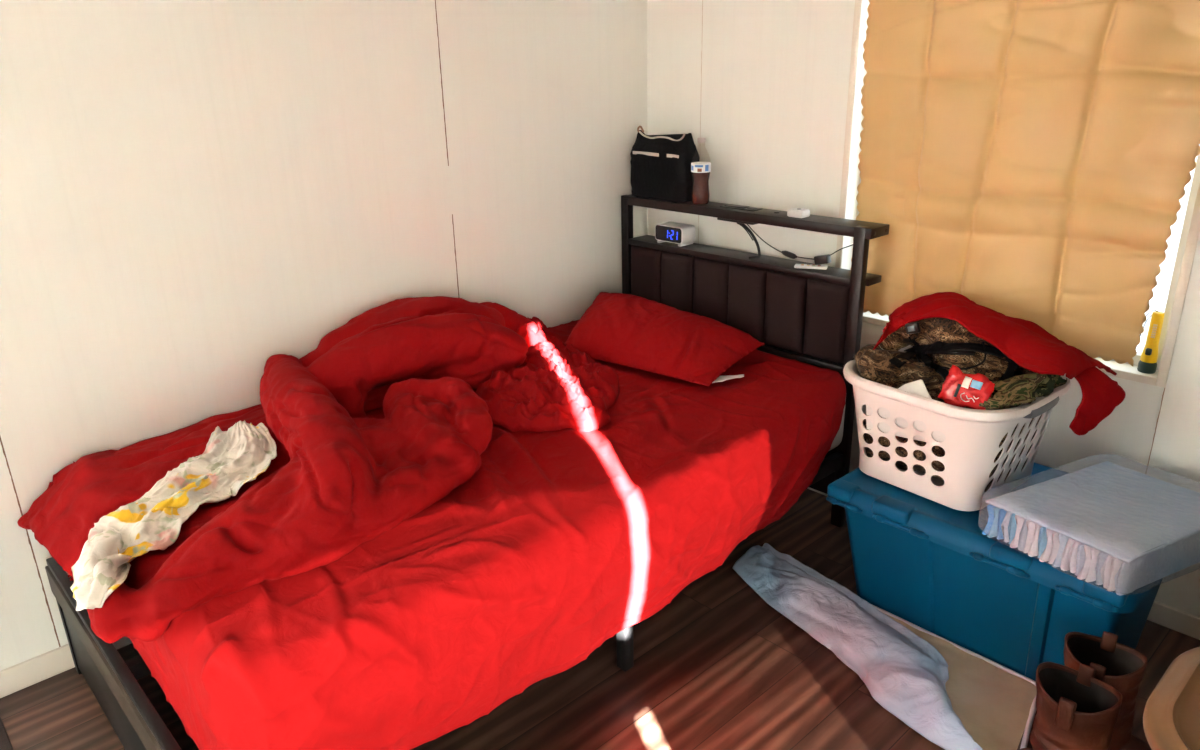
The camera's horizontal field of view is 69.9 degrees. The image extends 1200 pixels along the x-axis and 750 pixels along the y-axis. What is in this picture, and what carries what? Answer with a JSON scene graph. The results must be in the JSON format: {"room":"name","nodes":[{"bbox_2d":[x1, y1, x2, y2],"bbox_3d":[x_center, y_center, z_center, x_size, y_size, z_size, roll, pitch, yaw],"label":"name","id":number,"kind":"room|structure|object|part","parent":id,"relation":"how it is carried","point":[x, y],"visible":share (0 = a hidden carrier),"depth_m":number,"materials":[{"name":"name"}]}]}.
{"room":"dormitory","nodes":[
{"label":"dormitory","id":0,"kind":"room"},
{"bbox_2d":[0,0,647,670],"bbox_3d":[-1.386,-0.397,1.888,4.400,2.400,0.100,-19,27,-40],"label":"wall","id":1,"kind":"structure","parent":0,"point":[195,194],"depth_m":2.26,"materials":[{"name":"white paint"}]},
{"bbox_2d":[0,636,131,697],"bbox_3d":[-1.323,0.710,2.252,4.200,0.070,0.012,-19,27,-40],"label":"baseboard","id":2,"kind":"structure","parent":1,"relation":"attached to","point":[22,675],"depth_m":2.16,"materials":[{"name":"beige paint"}]},
{"bbox_2d":[0,488,1199,749],"bbox_3d":[-0.195,1.171,1.146,4.400,0.080,3.500,-19,27,-40],"label":"floor","id":3,"kind":"structure","parent":0,"point":[718,667],"depth_m":2.09,"materials":[{"name":"brown wood"}]},
{"bbox_2d":[0,717,12,749],"bbox_3d":[-1.502,0.947,1.700,0.616,0.011,0.600,-19,27,-40],"label":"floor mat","id":4,"kind":"object","parent":3,"relation":"on","point":[5,744],"visible":1,"depth_m":1.97,"materials":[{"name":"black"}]},
{"bbox_2d":[45,194,889,749],"bbox_3d":[-0.253,0.157,2.363,2.099,0.985,1.020,-19,27,-40],"label":"bed","id":5,"kind":"object","parent":3,"relation":"on","point":[817,314],"visible":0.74,"depth_m":2.69,"materials":[{"name":"black wood"}]},
{"bbox_3d":[-1.336,0.616,2.160,0.026,0.310,0.028,-19,27,-40],"label":"leg","id":6,"kind":"part","parent":5,"relation":"part of","materials":[{"name":"black paint"}]},
{"bbox_3d":[-1.008,0.621,1.779,0.022,0.074,1.008,-19,27,-40],"label":"footboard","id":7,"kind":"part","parent":5,"relation":"part of","materials":[{"name":"black wood"}]},
{"bbox_3d":[-1.004,0.757,1.832,0.010,0.218,0.950,-19,27,-40],"label":"panel","id":8,"kind":"part","parent":5,"relation":"part of","materials":[{"name":"black paint"}]},
{"bbox_3d":[-1.005,0.576,1.767,0.022,0.018,1.008,-19,27,-40],"label":"rail","id":9,"kind":"part","parent":5,"relation":"part of","materials":[{"name":"black paint"}]},
{"bbox_3d":[-0.285,0.381,2.433,1.962,0.038,0.030,-19,27,-40],"label":"rail","id":10,"kind":"part","parent":5,"relation":"part of","materials":[{"name":"black paint"}]},
{"bbox_3d":[0.062,0.631,2.142,0.032,0.235,0.032,-19,27,-40],"label":"leg","id":11,"kind":"part","parent":5,"relation":"part of","materials":[{"name":"black paint"}]},
{"bbox_3d":[0.169,-0.348,3.182,0.028,0.257,0.154,-19,27,-40],"label":"padded panel","id":12,"kind":"part","parent":5,"relation":"part of","materials":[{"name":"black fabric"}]},
{"bbox_2d":[630,126,698,201],"bbox_3d":[0.226,-0.747,3.024,0.096,0.246,0.271,-19,27,-40],"label":"lunch bag","id":13,"kind":"object","parent":5,"relation":"on","point":[660,165],"visible":0.91,"depth_m":2.98,"materials":[{"name":"black fabric"}]},
{"bbox_2d":[655,221,694,246],"bbox_3d":[0.267,-0.504,3.068,0.070,0.068,0.132,-19,27,-40],"label":"alarm clock","id":14,"kind":"object","parent":5,"relation":"on","point":[682,234],"visible":1,"depth_m":3.04,"materials":[{"name":"white plastic"}]},
{"bbox_3d":[0.274,-0.311,3.076,0.028,0.257,0.154,-19,27,-40],"label":"padded panel","id":15,"kind":"part","parent":5,"relation":"part of","materials":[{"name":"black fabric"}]},
{"bbox_2d":[691,138,710,204],"bbox_3d":[0.341,-0.689,2.903,0.067,0.218,0.067,-10,22,-22],"label":"drink bottle","id":16,"kind":"object","parent":5,"relation":"on","point":[700,171],"visible":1,"depth_m":2.90,"materials":[{"name":"brown plastic"}]},
{"bbox_2d":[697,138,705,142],"bbox_3d":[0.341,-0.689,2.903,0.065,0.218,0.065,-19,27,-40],"label":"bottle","id":17,"kind":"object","parent":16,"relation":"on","point":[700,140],"depth_m":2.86,"materials":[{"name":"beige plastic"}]},
{"bbox_3d":[0.380,-0.275,2.971,0.028,0.257,0.154,-19,27,-40],"label":"padded panel","id":18,"kind":"part","parent":5,"relation":"part of","materials":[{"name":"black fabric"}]},
{"bbox_3d":[0.464,-0.553,2.835,0.050,0.008,0.140,-19,27,-40],"label":"power panel","id":19,"kind":"part","parent":5,"relation":"part of","materials":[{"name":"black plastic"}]},
{"bbox_3d":[0.440,-0.084,2.984,0.028,0.979,1.000,-19,27,-40],"label":"headboard","id":20,"kind":"part","parent":5,"relation":"part of","materials":[{"name":"black wood"}]},
{"bbox_3d":[0.485,-0.238,2.865,0.028,0.257,0.154,-19,27,-40],"label":"padded panel","id":21,"kind":"part","parent":5,"relation":"part of","materials":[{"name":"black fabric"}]},
{"bbox_2d":[737,223,760,258],"bbox_3d":[0.479,-0.444,2.830,0.049,0.110,0.098,-19,27,-40],"label":"cable","id":22,"kind":"object","parent":5,"relation":"on","point":[744,226],"visible":0.95,"depth_m":2.82,"materials":[{"name":"black plastic"}]},
{"bbox_2d":[629,235,881,285],"bbox_3d":[0.475,-0.392,2.881,0.102,0.021,0.972,-19,27,-40],"label":"shelf","id":23,"kind":"object","parent":5,"relation":"attached to","point":[775,267],"depth_m":2.81,"materials":[{"name":"black wood"}]},
{"bbox_2d":[628,194,889,239],"bbox_3d":[0.464,-0.535,2.838,0.102,0.030,1.016,-19,27,-40],"label":"shelf","id":24,"kind":"object","parent":5,"relation":"attached to","point":[860,230],"depth_m":2.72,"materials":[{"name":"black wood"}]},
{"bbox_3d":[0.591,-0.201,2.759,0.028,0.257,0.154,-19,27,-40],"label":"padded panel","id":25,"kind":"part","parent":5,"relation":"part of","materials":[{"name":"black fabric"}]},
{"bbox_2d":[787,208,809,217],"bbox_3d":[0.614,-0.502,2.657,0.046,0.026,0.058,-19,27,-40],"label":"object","id":26,"kind":"object","parent":5,"relation":"on","point":[794,212],"visible":1,"depth_m":2.64,"materials":[{"name":"white plastic"}]},
{"bbox_2d":[747,224,852,264],"bbox_3d":[0.631,-0.406,2.708,0.022,0.097,0.440,-19,27,-40],"label":"power cord","id":27,"kind":"object","parent":5,"relation":"on","point":[820,259],"visible":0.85,"depth_m":2.67,"materials":[{"name":"black plastic"}]},
{"bbox_2d":[781,251,796,258],"bbox_3d":[0.606,-0.385,2.749,0.018,0.022,0.061,-19,27,-40],"label":"switch","id":28,"kind":"object","parent":27,"relation":"attached to","point":[786,253],"depth_m":2.74,"materials":[{"name":"black plastic"}]},
{"bbox_2d":[794,264,827,269],"bbox_3d":[0.657,-0.338,2.676,0.100,0.010,0.032,6,21,18],"label":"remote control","id":29,"kind":"object","parent":5,"relation":"on","point":[803,266],"visible":1,"depth_m":2.67,"materials":[{"name":"white plastic"}]},
{"bbox_3d":[0.048,0.515,2.107,1.962,0.047,0.028,-19,27,-40],"label":"rail","id":30,"kind":"part","parent":5,"relation":"part of","materials":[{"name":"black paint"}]},
{"bbox_3d":[0.696,-0.165,2.653,0.028,0.257,0.154,-19,27,-40],"label":"padded panel","id":31,"kind":"part","parent":5,"relation":"part of","materials":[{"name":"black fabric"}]},
{"bbox_2d":[829,402,845,450],"bbox_3d":[-0.248,0.231,2.393,1.845,0.231,1.007,-19,27,-40],"label":"mattress","id":32,"kind":"object","parent":5,"relation":"on","point":[837,441],"visible":0.08,"depth_m":2.62,"materials":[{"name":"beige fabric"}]},
{"bbox_2d":[54,319,846,749],"bbox_3d":[-0.249,0.350,2.355,1.896,0.514,1.158,-19,27,-40],"label":"sheet","id":33,"kind":"object","parent":32,"relation":"on","point":[563,542],"visible":0.48,"depth_m":1.74,"materials":[{"name":"red fabric"}]},
{"bbox_2d":[19,297,535,644],"bbox_3d":[-0.550,0.116,2.162,1.507,0.377,0.901,-19,27,-40],"label":"comforter","id":34,"kind":"object","parent":33,"relation":"on","point":[339,479],"visible":0.89,"depth_m":1.92,"materials":[{"name":"red fabric"}]},
{"bbox_2d":[70,421,276,610],"bbox_3d":[-0.867,0.269,1.800,0.329,0.142,0.757,3,21,12],"label":"floral cloth","id":35,"kind":"object","parent":34,"relation":"on","point":[233,456],"visible":1,"depth_m":1.81,"materials":[{"name":"fabric"}]},
{"bbox_2d":[475,321,619,432],"bbox_3d":[-0.137,-0.038,2.570,0.417,0.118,0.806,1,20,7],"label":"blanket","id":36,"kind":"object","parent":33,"relation":"on","point":[558,387],"visible":0.94,"depth_m":2.33,"materials":[{"name":"red fabric"}]},
{"bbox_2d":[561,292,764,385],"bbox_3d":[0.125,-0.146,2.760,0.417,0.139,0.803,-19,27,-40],"label":"pillow","id":37,"kind":"object","parent":33,"relation":"on","point":[634,331],"visible":0.98,"depth_m":2.62,"materials":[{"name":"red fabric"}]},
{"bbox_2d":[733,543,1035,749],"bbox_3d":[0.681,0.669,2.226,0.368,0.075,0.949,-17,25,-37],"label":"pad","id":38,"kind":"object","parent":3,"relation":"on","point":[956,697],"visible":0.97,"depth_m":2.11,"materials":[{"name":"grey fabric"}]},
{"bbox_2d":[826,463,1162,680],"bbox_3d":[1.033,0.488,2.249,0.543,0.387,0.740,-19,27,-40],"label":"tub","id":39,"kind":"object","parent":3,"relation":"on","point":[928,564],"visible":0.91,"depth_m":2.12,"materials":[{"name":"blue plastic"}]},
{"bbox_3d":[0.634,0.337,2.232,0.017,0.017,0.106,-19,27,-40],"label":"hinge rod","id":40,"kind":"part","parent":39,"relation":"part of","materials":[{"name":"blue plastic"}]},
{"bbox_3d":[0.742,0.374,2.124,0.017,0.017,0.151,-19,27,-40],"label":"hinge rod","id":41,"kind":"part","parent":39,"relation":"part of","materials":[{"name":"blue plastic"}]},
{"bbox_2d":[843,346,1070,510],"bbox_3d":[0.910,0.127,2.250,0.474,0.292,0.482,-19,27,-40],"label":"laundry basket","id":42,"kind":"object","parent":39,"relation":"on","point":[971,447],"visible":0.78,"depth_m":2.09,"materials":[{"name":"white plastic"}]},
{"bbox_2d":[866,379,945,441],"bbox_3d":[0.758,0.089,2.126,0.026,0.178,0.225,-17,25,-36],"label":"towel","id":43,"kind":"object","parent":42,"relation":"in","point":[917,387],"visible":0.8,"depth_m":2.11,"materials":[{"name":"white fabric"}]},
{"bbox_2d":[854,317,1045,491],"bbox_3d":[0.909,0.050,2.240,0.365,0.412,0.455,-19,27,-40],"label":"jacket","id":44,"kind":"object","parent":42,"relation":"in","point":[872,364],"visible":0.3,"depth_m":2.19,"materials":[{"name":"fabric"}]},
{"bbox_2d":[889,322,1018,382],"bbox_3d":[0.874,-0.031,2.149,0.153,0.142,0.304,-19,27,-40],"label":"strap","id":45,"kind":"object","parent":44,"relation":"on","point":[938,346],"visible":0.88,"depth_m":2.17,"materials":[{"name":"black fabric"}]},
{"bbox_3d":[0.872,-0.056,2.170,0.081,0.079,0.203,-19,27,-40],"label":"thin cord","id":46,"kind":"part","parent":45,"relation":"part of","materials":[{"name":"black fabric"}]},
{"bbox_2d":[874,292,1124,434],"bbox_3d":[0.958,-0.049,2.189,0.355,0.258,0.644,-19,27,-40],"label":"cloth","id":47,"kind":"object","parent":44,"relation":"on","point":[1034,348],"visible":0.99,"depth_m":2.10,"materials":[{"name":"red fabric"}]},
{"bbox_2d":[963,373,1069,436],"bbox_3d":[0.975,0.078,2.046,0.239,0.190,0.172,3,21,13],"label":"trousers","id":48,"kind":"object","parent":42,"relation":"in","point":[1013,392],"visible":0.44,"depth_m":1.98,"materials":[{"name":"green fabric"}]},
{"bbox_2d":[937,365,994,409],"bbox_3d":[0.862,0.038,2.025,0.120,0.105,0.050,13,25,35],"label":"snack bag","id":49,"kind":"object","parent":48,"relation":"on","point":[971,391],"visible":0.94,"depth_m":2.01,"materials":[{"name":"red plastic"}]},
{"bbox_3d":[1.048,0.074,2.047,0.136,0.035,0.031,-17,25,-36],"label":"handle","id":50,"kind":"part","parent":42,"relation":"part of","materials":[{"name":"white plastic"}]},
{"bbox_3d":[1.035,0.329,2.196,0.528,0.047,0.740,-19,27,-40],"label":"tub lid","id":51,"kind":"part","parent":39,"relation":"part of","materials":[{"name":"blue plastic"}]},
{"bbox_3d":[0.908,0.432,1.957,0.017,0.017,0.136,-19,27,-40],"label":"hinge rod","id":52,"kind":"part","parent":39,"relation":"part of","materials":[{"name":"blue plastic"}]},
{"bbox_3d":[1.035,0.476,1.830,0.017,0.017,0.126,-19,27,-40],"label":"hinge rod","id":53,"kind":"part","parent":39,"relation":"part of","materials":[{"name":"blue plastic"}]},
{"bbox_2d":[982,461,1199,595],"bbox_3d":[1.173,0.323,1.957,0.501,0.115,0.340,-11,22,-24],"label":"pack","id":54,"kind":"object","parent":39,"relation":"on","point":[1124,530],"visible":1,"depth_m":1.88,"materials":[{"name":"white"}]},
{"bbox_2d":[1020,662,1122,749],"bbox_3d":[0.985,0.752,1.666,0.141,0.293,0.329,-19,27,-40],"label":"boot","id":55,"kind":"object","parent":3,"relation":"on","point":[1076,710],"visible":1,"depth_m":1.68,"materials":[{"name":"brown leather"}]},
{"bbox_2d":[1064,631,1151,749],"bbox_3d":[1.092,0.714,1.761,0.148,0.294,0.327,-19,27,-40],"label":"boot","id":56,"kind":"object","parent":3,"relation":"on","point":[1123,667],"visible":0.53,"depth_m":1.77,"materials":[{"name":"brown leather"}]},
{"bbox_2d":[1143,647,1199,749],"bbox_3d":[1.120,0.592,1.289,0.485,0.850,0.499,-19,27,-40],"label":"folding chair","id":57,"kind":"object","parent":3,"relation":"on","point":[1171,715],"visible":1,"depth_m":1.38,"materials":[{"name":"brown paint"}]},
{"bbox_2d":[647,0,1199,616],"bbox_3d":[1.344,-0.533,2.091,0.100,2.400,3.300,-19,27,-40],"label":"wall","id":58,"kind":"structure","parent":0,"point":[765,83],"depth_m":2.73,"materials":[{"name":"white paint"}]},
{"bbox_2d":[807,487,1199,639],"bbox_3d":[0.955,0.450,2.833,0.012,0.060,2.188,-19,27,-40],"label":"baseboard","id":59,"kind":"structure","parent":58,"relation":"attached to","point":[1180,621],"depth_m":2.26,"materials":[{"name":"beige paint"}]},
{"bbox_2d":[835,0,1199,387],"bbox_3d":[1.105,-0.727,2.276,0.094,1.352,0.959,-19,27,-40],"label":"window","id":60,"kind":"structure","parent":58,"relation":"in","point":[1190,232],"depth_m":2.15,"materials":[{"name":"beige paint"}]},
{"bbox_3d":[1.129,-0.736,2.297,0.028,1.312,0.915,-19,27,-40],"label":"sash frame","id":61,"kind":"part","parent":60,"relation":"part of","materials":[{"name":"white plastic"}]},
{"bbox_2d":[1137,310,1163,373],"bbox_3d":[1.387,-0.085,2.177,0.068,0.163,0.041,-2,20,-2],"label":"flashlight","id":62,"kind":"object","parent":58,"relation":"on","point":[1147,364],"visible":0.85,"depth_m":2.17,"materials":[{"name":"yellow plastic"}]},
{"bbox_2d":[1145,348,1151,354],"bbox_3d":[1.389,-0.059,2.176,0.011,0.018,0.014,-19,27,-40],"label":"switch","id":63,"kind":"object","parent":62,"relation":"attached to","point":[1148,351],"depth_m":2.17,"materials":[{"name":"black plastic"}]},
{"bbox_3d":[1.075,-1.402,1.929,0.060,0.020,1.020,-19,27,-40],"label":"curtain rod","id":64,"kind":"object","parent":58,"relation":"attached to","visible":0},
{"bbox_2d":[850,0,1199,366],"bbox_3d":[1.065,-0.740,2.159,0.078,1.366,0.934,-19,27,-40],"label":"curtain","id":65,"kind":"object","parent":64,"relation":"hanging from","point":[1032,162],"visible":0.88,"depth_m":2.19,"materials":[{"name":"brown fabric"}]}
]}

